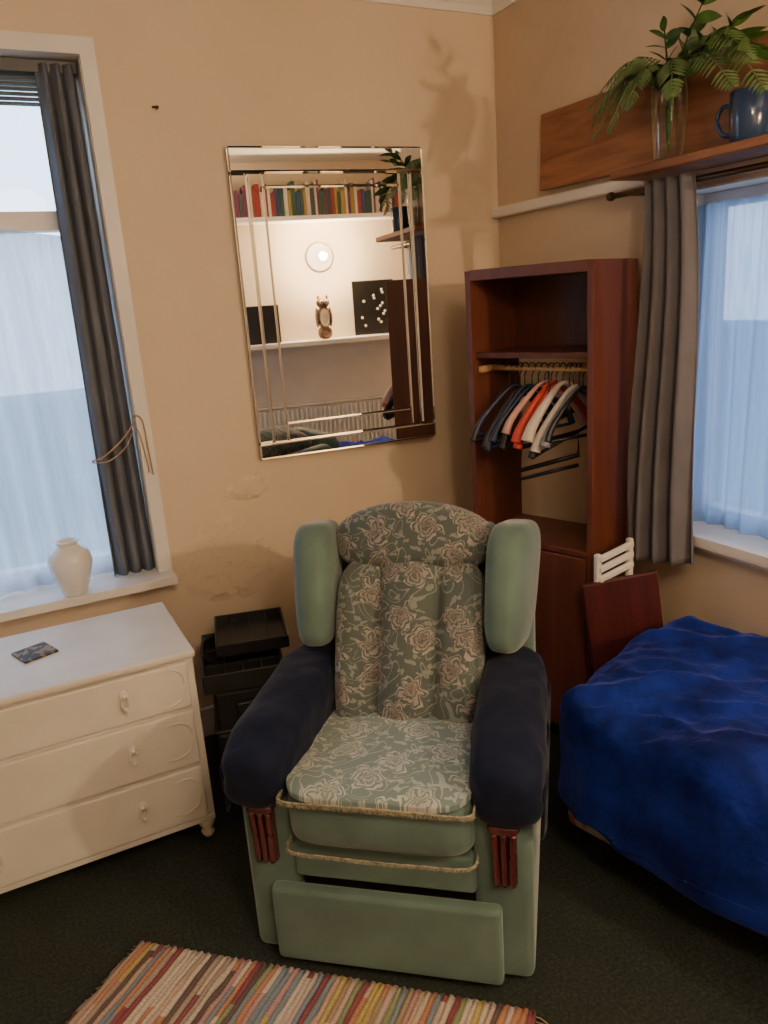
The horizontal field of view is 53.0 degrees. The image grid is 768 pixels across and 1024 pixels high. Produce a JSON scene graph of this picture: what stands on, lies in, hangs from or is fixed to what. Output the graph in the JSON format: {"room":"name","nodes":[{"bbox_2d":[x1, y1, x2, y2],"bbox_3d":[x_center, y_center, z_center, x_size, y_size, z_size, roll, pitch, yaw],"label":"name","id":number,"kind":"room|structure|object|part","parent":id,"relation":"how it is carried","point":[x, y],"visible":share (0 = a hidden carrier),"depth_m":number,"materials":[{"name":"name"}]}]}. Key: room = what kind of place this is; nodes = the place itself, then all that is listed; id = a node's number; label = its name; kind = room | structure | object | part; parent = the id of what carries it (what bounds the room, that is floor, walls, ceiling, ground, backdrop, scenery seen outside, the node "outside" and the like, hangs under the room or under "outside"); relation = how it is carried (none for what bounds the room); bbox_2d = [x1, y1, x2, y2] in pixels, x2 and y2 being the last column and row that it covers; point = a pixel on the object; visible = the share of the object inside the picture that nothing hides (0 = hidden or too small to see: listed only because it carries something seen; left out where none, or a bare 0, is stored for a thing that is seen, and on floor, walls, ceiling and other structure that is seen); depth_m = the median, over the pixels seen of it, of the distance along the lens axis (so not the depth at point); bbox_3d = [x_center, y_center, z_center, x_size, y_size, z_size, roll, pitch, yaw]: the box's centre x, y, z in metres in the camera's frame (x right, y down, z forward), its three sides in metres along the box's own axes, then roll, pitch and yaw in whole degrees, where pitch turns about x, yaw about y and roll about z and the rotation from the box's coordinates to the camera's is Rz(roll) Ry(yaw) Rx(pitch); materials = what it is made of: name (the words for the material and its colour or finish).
{"room":"bedroom","nodes":[
{"label":"bedroom","id":0,"kind":"room"},
{"bbox_2d":[0,0,499,707],"bbox_3d":[-1.170,-0.375,2.598,4.090,2.690,0.220,-11,17,-25],"label":"wall","id":1,"kind":"structure","parent":0,"point":[220,74],"depth_m":2.75,"materials":[{"name":"paint"}]},
{"bbox_2d":[0,57,76,106],"bbox_3d":[-1.590,-1.222,2.139,1.400,0.121,0.060,-11,17,-25],"label":"window blind","id":2,"kind":"object","parent":1,"relation":"attached to","point":[11,69],"visible":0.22,"depth_m":2.36,"materials":[{"name":"grey plastic"}]},
{"bbox_2d":[0,230,113,596],"bbox_3d":[-1.529,-0.250,2.422,1.380,1.182,0.066,-11,17,-25],"label":"curtain","id":3,"kind":"object","parent":1,"relation":"hanging from","point":[50,491],"visible":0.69,"depth_m":2.60,"materials":[{"name":"white fabric"}]},
{"bbox_2d":[0,50,158,571],"bbox_3d":[-1.550,-0.477,2.369,1.420,1.700,0.209,-11,17,-25],"label":"lining","id":4,"kind":"object","parent":1,"relation":"attached to","point":[10,54],"visible":0.42,"depth_m":2.53,"materials":[{"name":"white paint"}]},
{"bbox_2d":[0,75,88,232],"bbox_3d":[-1.572,-0.494,2.410,1.406,1.673,0.070,-11,17,-25],"label":"frame","id":5,"kind":"object","parent":4,"relation":"attached to","point":[25,221],"visible":0.03,"depth_m":2.49,"materials":[{"name":"white paint"}]},
{"bbox_2d":[0,30,171,571],"bbox_3d":[-1.500,-0.483,2.262,1.504,1.722,0.017,-11,17,-25],"label":"window frame","id":6,"kind":"structure","parent":1,"relation":"attached to","point":[82,46],"depth_m":2.49,"materials":[{"name":"white paint"}]},
{"bbox_2d":[92,415,153,474],"bbox_3d":[-0.906,-0.220,2.642,0.194,0.213,0.044,-11,17,-25],"label":"rope","id":7,"kind":"object","parent":6,"relation":"attached to","point":[93,461],"depth_m":2.64,"materials":[{"name":"beige fabric"}]},
{"bbox_2d":[0,567,177,621],"bbox_3d":[-1.462,0.353,2.531,1.513,0.030,0.235,-11,17,-25],"label":"sill","id":8,"kind":"structure","parent":1,"relation":"attached to","point":[40,599],"depth_m":2.66,"materials":[{"name":"white paint"}]},
{"bbox_2d":[47,537,92,596],"bbox_3d":[-1.063,0.186,2.619,0.144,0.190,0.144,-11,17,-25],"label":"vase","id":9,"kind":"object","parent":8,"relation":"on","point":[70,562],"visible":1,"depth_m":2.57,"materials":[{"name":"ceramic"}]},
{"bbox_2d":[34,62,154,575],"bbox_3d":[-0.962,-0.578,2.583,0.145,1.655,0.045,-11,17,-25],"label":"curtain","id":10,"kind":"object","parent":1,"relation":"hanging from","point":[91,305],"visible":1,"depth_m":2.56,"materials":[{"name":"fabric"}]},
{"bbox_2d":[200,705,214,736],"bbox_3d":[-1.030,0.885,2.838,3.650,0.120,0.018,-11,17,-25],"label":"baseboard","id":11,"kind":"structure","parent":1,"relation":"attached to","point":[207,713],"depth_m":2.99,"materials":[{"name":"white paint"}]},
{"bbox_2d":[225,146,435,459],"bbox_3d":[-0.163,-0.768,2.852,0.723,1.074,0.026,-10,17,-20],"label":"wall mirror","id":12,"kind":"object","parent":1,"relation":"attached to","point":[331,244],"visible":1,"depth_m":2.83,"materials":[{"name":"silver mirror"}]},
{"bbox_2d":[352,0,493,15],"bbox_3d":[-1.189,-1.595,2.118,3.650,0.085,0.085,-11,17,-25],"label":"trim","id":13,"kind":"structure","parent":1,"relation":"attached to","point":[480,7],"depth_m":2.84,"materials":[{"name":"white paint"}]},
{"bbox_2d":[0,731,767,1023],"bbox_3d":[0.424,1.260,1.537,5.440,0.100,4.190,-11,17,-25],"label":"floor","id":14,"kind":"structure","parent":0,"point":[616,943],"depth_m":2.02,"materials":[{"name":"carpet"}]},
{"bbox_2d":[0,602,215,893],"bbox_3d":[-0.990,0.741,2.353,0.810,0.652,0.475,-11,17,-25],"label":"dresser","id":15,"kind":"object","parent":14,"relation":"on","point":[103,750],"visible":1,"depth_m":2.21,"materials":[{"name":"beige paint"}]},
{"bbox_2d":[11,642,57,663],"bbox_3d":[-1.039,0.418,2.292,0.100,0.007,0.100,10,21,42],"label":"coaster","id":16,"kind":"object","parent":15,"relation":"on","point":[40,650],"visible":1,"depth_m":2.28,"materials":[{"name":"multicoloured"}]},
{"bbox_3d":[-0.909,0.571,2.118,0.746,0.143,0.024,-11,17,-25],"label":"drawer","id":17,"kind":"part","parent":15,"relation":"part of","materials":[{"name":"beige paint"}]},
{"bbox_3d":[-0.897,0.737,2.164,0.746,0.177,0.024,-11,17,-25],"label":"drawer","id":18,"kind":"part","parent":15,"relation":"part of","materials":[{"name":"beige paint"}]},
{"bbox_3d":[-0.884,0.919,2.215,0.746,0.177,0.024,-11,17,-25],"label":"drawer","id":19,"kind":"part","parent":15,"relation":"part of","materials":[{"name":"beige paint"}]},
{"bbox_3d":[-0.882,1.017,2.251,0.788,0.020,0.025,-11,17,-25],"label":"rail","id":20,"kind":"part","parent":15,"relation":"part of","materials":[{"name":"beige paint"}]},
{"bbox_2d":[200,607,289,759],"bbox_3d":[-0.459,0.663,2.678,0.292,0.535,0.362,-7,16,-12],"label":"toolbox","id":21,"kind":"object","parent":14,"relation":"on","point":[243,652],"visible":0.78,"depth_m":2.54,"materials":[{"name":"plastic"}]},
{"bbox_2d":[66,940,547,1023],"bbox_3d":[-0.296,1.240,1.555,1.188,0.021,0.758,0,16,15],"label":"rag rug","id":22,"kind":"object","parent":14,"relation":"on","point":[155,983],"visible":1,"depth_m":1.83,"materials":[{"name":"multicoloured fabric"}]},
{"bbox_2d":[219,501,550,984],"bbox_3d":[0.062,0.524,2.117,0.776,1.023,0.891,0,16,13],"label":"wingback armchair","id":23,"kind":"object","parent":14,"relation":"on","point":[389,776],"visible":1,"depth_m":1.88,"materials":[{"name":"green fabric"}]},
{"bbox_3d":[-0.200,0.804,2.228,0.135,0.460,0.680,0,16,13],"label":"arm","id":24,"kind":"part","parent":23,"relation":"part of"},
{"bbox_3d":[-0.245,0.538,2.080,0.194,0.211,0.630,0,16,13],"label":"arm","id":25,"kind":"part","parent":23,"relation":"part of"},
{"bbox_2d":[288,793,474,856],"bbox_3d":[0.032,0.664,1.980,0.452,0.197,0.512,0,16,13],"label":"seat cushion","id":26,"kind":"object","parent":23,"relation":"on","point":[319,824],"depth_m":1.73,"materials":[{"name":"green fabric"}]},
{"bbox_3d":[0.002,0.837,1.847,0.440,0.100,0.050,0,16,13],"label":"rail","id":27,"kind":"part","parent":23,"relation":"part of","materials":[{"name":"green fabric"}]},
{"bbox_3d":[0.005,1.012,1.859,0.560,0.212,0.040,0,16,13],"label":"footrest panel","id":28,"kind":"part","parent":23,"relation":"part of","materials":[{"name":"green fabric"}]},
{"bbox_2d":[335,561,486,722],"bbox_3d":[0.074,0.392,2.169,0.422,0.540,0.228,0,-11,13],"label":"cushion","id":29,"kind":"object","parent":23,"relation":"on","point":[411,637],"depth_m":2.09,"materials":[{"name":"fabric"}]},
{"bbox_2d":[336,501,492,567],"bbox_3d":[0.086,0.070,2.228,0.462,0.198,0.164,0,-6,13],"label":"cushion","id":30,"kind":"object","parent":23,"relation":"on","point":[405,534],"depth_m":2.15,"materials":[{"name":"fabric"}]},
{"bbox_3d":[0.145,0.500,2.470,0.650,0.761,0.183,0,16,13],"label":"frame","id":31,"kind":"part","parent":23,"relation":"part of","materials":[{"name":"green fabric"}]},
{"bbox_3d":[0.125,0.148,2.392,0.460,0.239,0.103,0,16,13],"label":"frame","id":32,"kind":"part","parent":23,"relation":"part of","materials":[{"name":"green fabric"}]},
{"bbox_3d":[0.351,0.801,2.099,0.135,0.460,0.680,0,16,13],"label":"arm","id":33,"kind":"part","parent":23,"relation":"part of"},
{"bbox_3d":[0.323,0.532,1.947,0.188,0.202,0.630,0,16,13],"label":"arm","id":34,"kind":"part","parent":23,"relation":"part of"},
{"bbox_3d":[0.413,0.392,2.264,0.060,0.340,0.160,0,16,13],"label":"post","id":35,"kind":"part","parent":23,"relation":"part of","materials":[{"name":"green fabric"}]},
{"bbox_2d":[464,258,637,734],"bbox_3d":[0.579,-0.009,2.750,0.487,1.670,0.354,11,21,43],"label":"wardrobe","id":36,"kind":"object","parent":14,"relation":"on","point":[586,308],"visible":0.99,"depth_m":2.65,"materials":[{"name":"brown wood"}]},
{"bbox_2d":[476,345,586,358],"bbox_3d":[0.572,-0.548,2.633,0.443,0.020,0.265,11,21,43],"label":"shelf","id":37,"kind":"object","parent":36,"relation":"attached to","point":[488,351],"depth_m":2.61,"materials":[{"name":"brown wood"}]},
{"bbox_3d":[0.532,-0.485,2.604,0.443,0.022,0.120,11,21,43],"label":"hanging rail","id":38,"kind":"part","parent":36,"relation":"part of","materials":[{"name":"gold metal"}]},
{"bbox_3d":[0.547,-0.803,2.554,0.443,0.035,0.285,11,21,43],"label":"panel","id":39,"kind":"part","parent":36,"relation":"part of","materials":[{"name":"brown wood"}]},
{"bbox_3d":[0.649,-0.708,2.682,0.443,0.280,0.008,11,21,43],"label":"panel","id":40,"kind":"part","parent":36,"relation":"part of","materials":[{"name":"brown wood"}]},
{"bbox_3d":[0.541,0.442,2.801,0.437,0.660,0.020,11,21,43],"label":"cupboard door","id":41,"kind":"part","parent":36,"relation":"part of","materials":[{"name":"brown wood"}]},
{"bbox_2d":[581,537,662,673],"bbox_3d":[0.819,0.477,2.606,0.327,0.780,0.128,-5,16,-2],"label":"table","id":42,"kind":"object","parent":14,"relation":"on","point":[617,610],"visible":0.52,"depth_m":2.51,"materials":[{"name":"brown wood"}]},
{"bbox_3d":[0.780,0.478,2.614,0.174,0.780,0.030,-13,18,-31],"label":"folding frame","id":43,"kind":"part","parent":42,"relation":"part of","materials":[{"name":"white paint"}]},
{"bbox_2d":[557,615,767,936],"bbox_3d":[1.315,0.798,1.681,0.774,0.591,1.921,-17,20,-38],"label":"bed","id":44,"kind":"object","parent":14,"relation":"on","point":[664,748],"visible":1,"depth_m":1.93,"materials":[{"name":"blue fabric"}]},
{"bbox_3d":[1.296,0.896,1.670,0.500,0.190,1.820,-17,20,-38],"label":"mattress","id":45,"kind":"part","parent":44,"relation":"part of","materials":[{"name":"fabric"}]},
{"bbox_3d":[0.619,0.951,2.205,0.050,0.110,0.050,-17,20,-38],"label":"leg","id":46,"kind":"part","parent":44,"relation":"part of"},
{"bbox_2d":[493,0,767,636],"bbox_3d":[0.935,-0.545,2.679,0.220,2.690,1.480,-11,17,-25],"label":"wall","id":47,"kind":"structure","parent":0,"point":[550,55],"depth_m":2.68,"materials":[{"name":"paint"}]},
{"bbox_2d":[491,0,518,14],"bbox_3d":[0.712,-1.770,2.267,0.085,0.085,1.480,-11,17,-25],"label":"trim","id":48,"kind":"structure","parent":47,"relation":"attached to","point":[498,6],"depth_m":2.87,"materials":[{"name":"white paint"}]},
{"bbox_2d":[492,181,645,217],"bbox_3d":[0.634,-1.124,2.763,0.035,0.038,0.820,-11,17,-25],"label":"trim","id":49,"kind":"structure","parent":47,"relation":"attached to","point":[602,189],"depth_m":2.71,"materials":[{"name":"white paint"}]},
{"bbox_2d":[627,172,698,565],"bbox_3d":[0.865,-0.395,2.382,0.060,1.190,0.239,-15,19,-33],"label":"curtain","id":50,"kind":"object","parent":47,"relation":"hanging from","point":[662,414],"visible":1,"depth_m":2.37,"materials":[{"name":"grey fabric"}]},
{"bbox_2d":[606,161,767,200],"bbox_3d":[0.915,-0.940,2.169,0.094,0.027,0.740,-11,17,-25],"label":"curtain rod","id":51,"kind":"object","parent":47,"relation":"attached to","point":[611,196],"depth_m":2.11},
{"bbox_2d":[610,134,767,180],"bbox_3d":[0.906,-0.965,2.092,0.174,0.025,0.645,-11,17,-25],"label":"wall shelf","id":52,"kind":"object","parent":47,"relation":"attached to","point":[754,147],"visible":0.97,"depth_m":2.10,"materials":[{"name":"brown wood"}]},
{"bbox_2d":[540,33,767,190],"bbox_3d":[0.831,-1.178,2.308,0.029,0.267,1.132,-11,17,-25],"label":"plank","id":53,"kind":"object","parent":52,"relation":"on","point":[568,153],"visible":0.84,"depth_m":2.39,"materials":[{"name":"brown wood"}]},
{"bbox_2d":[587,0,767,160],"bbox_3d":[0.791,-1.190,2.101,0.202,0.414,0.700,-11,17,-25],"label":"potted plant","id":54,"kind":"object","parent":52,"relation":"on","point":[664,78],"visible":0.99,"depth_m":2.05,"materials":[{"name":"green plant"}]},
{"bbox_2d":[714,85,767,142],"bbox_3d":[0.939,-1.019,1.995,0.104,0.127,0.135,-6,16,-6],"label":"mug","id":55,"kind":"object","parent":52,"relation":"on","point":[748,111],"visible":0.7,"depth_m":1.95,"materials":[{"name":"ceramic"}]},
{"bbox_2d":[693,521,767,570],"bbox_3d":[1.112,0.095,2.459,0.220,0.054,0.590,-11,17,-25],"label":"sill","id":56,"kind":"structure","parent":47,"relation":"attached to","point":[751,550],"depth_m":2.38,"materials":[{"name":"white paint"}]},
{"bbox_2d":[696,174,767,205],"bbox_3d":[1.120,-0.439,2.329,0.214,1.050,0.479,-11,17,-25],"label":"lining","id":57,"kind":"object","parent":47,"relation":"attached to","point":[763,179],"visible":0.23,"depth_m":2.23,"materials":[{"name":"white paint"}]},
{"bbox_2d":[693,194,767,539],"bbox_3d":[1.097,-0.418,2.321,0.044,1.000,0.456,-11,17,-25],"label":"curtain","id":58,"kind":"object","parent":57,"relation":"hanging from","point":[730,455],"visible":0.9,"depth_m":2.37,"materials":[{"name":"white fabric"}]},
{"bbox_2d":[704,183,767,204],"bbox_3d":[1.167,-0.448,2.351,0.060,1.038,0.466,-11,17,-25],"label":"frame","id":59,"kind":"object","parent":57,"relation":"attached to","point":[761,189],"visible":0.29,"depth_m":2.30,"materials":[{"name":"white paint"}]}
]}

